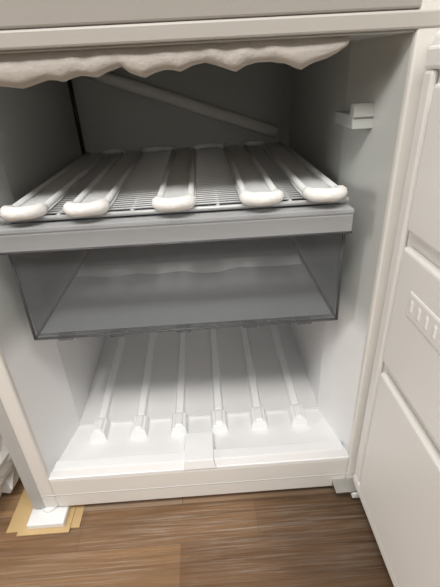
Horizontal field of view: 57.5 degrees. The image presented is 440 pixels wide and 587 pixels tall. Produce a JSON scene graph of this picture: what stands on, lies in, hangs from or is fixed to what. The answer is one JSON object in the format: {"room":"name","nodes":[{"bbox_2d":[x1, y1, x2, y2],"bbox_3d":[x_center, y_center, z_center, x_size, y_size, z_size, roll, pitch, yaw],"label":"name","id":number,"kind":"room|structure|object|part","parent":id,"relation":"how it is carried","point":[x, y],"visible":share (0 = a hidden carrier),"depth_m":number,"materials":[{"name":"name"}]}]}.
{"room":"kitchen","nodes":[
{"label":"kitchen","id":0,"kind":"room"},
{"bbox_2d":[0,477,393,586],"bbox_3d":[-0.162,1.000,-0.445,5.000,0.050,4.040,-4,29,-1],"label":"floor","id":1,"kind":"structure","parent":0,"point":[311,536],"depth_m":0.61,"materials":[{"name":"brown wood"}]},
{"bbox_2d":[0,433,19,496],"bbox_3d":[-0.415,0.248,0.736,0.180,0.153,0.340,-4,29,-1],"label":"plastic bag","id":2,"kind":"object","parent":1,"relation":"on","point":[9,476],"visible":0.12,"depth_m":0.67,"materials":[{"name":"grey plastic"}]},
{"bbox_2d":[6,488,84,536],"bbox_3d":[-0.287,0.345,0.701,0.116,0.004,0.152,-4,29,-1],"label":"cardboard sheet","id":3,"kind":"object","parent":1,"relation":"on","point":[18,524],"visible":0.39,"depth_m":0.65,"materials":[{"name":"beige cardboard"}]},
{"bbox_2d":[0,0,439,586],"bbox_3d":[-0.062,-0.468,0.230,0.581,1.860,1.140,-4,29,-1],"label":"freezer","id":4,"kind":"object","parent":1,"relation":"on","point":[220,219],"visible":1,"depth_m":0.58,"materials":[{"name":"white paint"}]},
{"bbox_2d":[0,146,348,222],"bbox_3d":[-0.062,-0.191,0.635,0.404,0.007,0.400,-4,29,-1],"label":"wire shelf","id":5,"kind":"object","parent":4,"relation":"attached to","point":[129,177],"depth_m":0.55,"materials":[{"name":"grey metal"}]},
{"bbox_3d":[-0.060,-0.264,0.337,0.546,0.060,0.009,-4,29,-1],"label":"divider trim","id":6,"kind":"part","parent":4,"relation":"part of","materials":[{"name":"grey paint"}]},
{"bbox_3d":[-0.058,-0.230,0.354,0.546,0.014,0.011,-4,29,-1],"label":"divider trim","id":7,"kind":"part","parent":4,"relation":"part of","materials":[{"name":"grey paint"}]}
]}

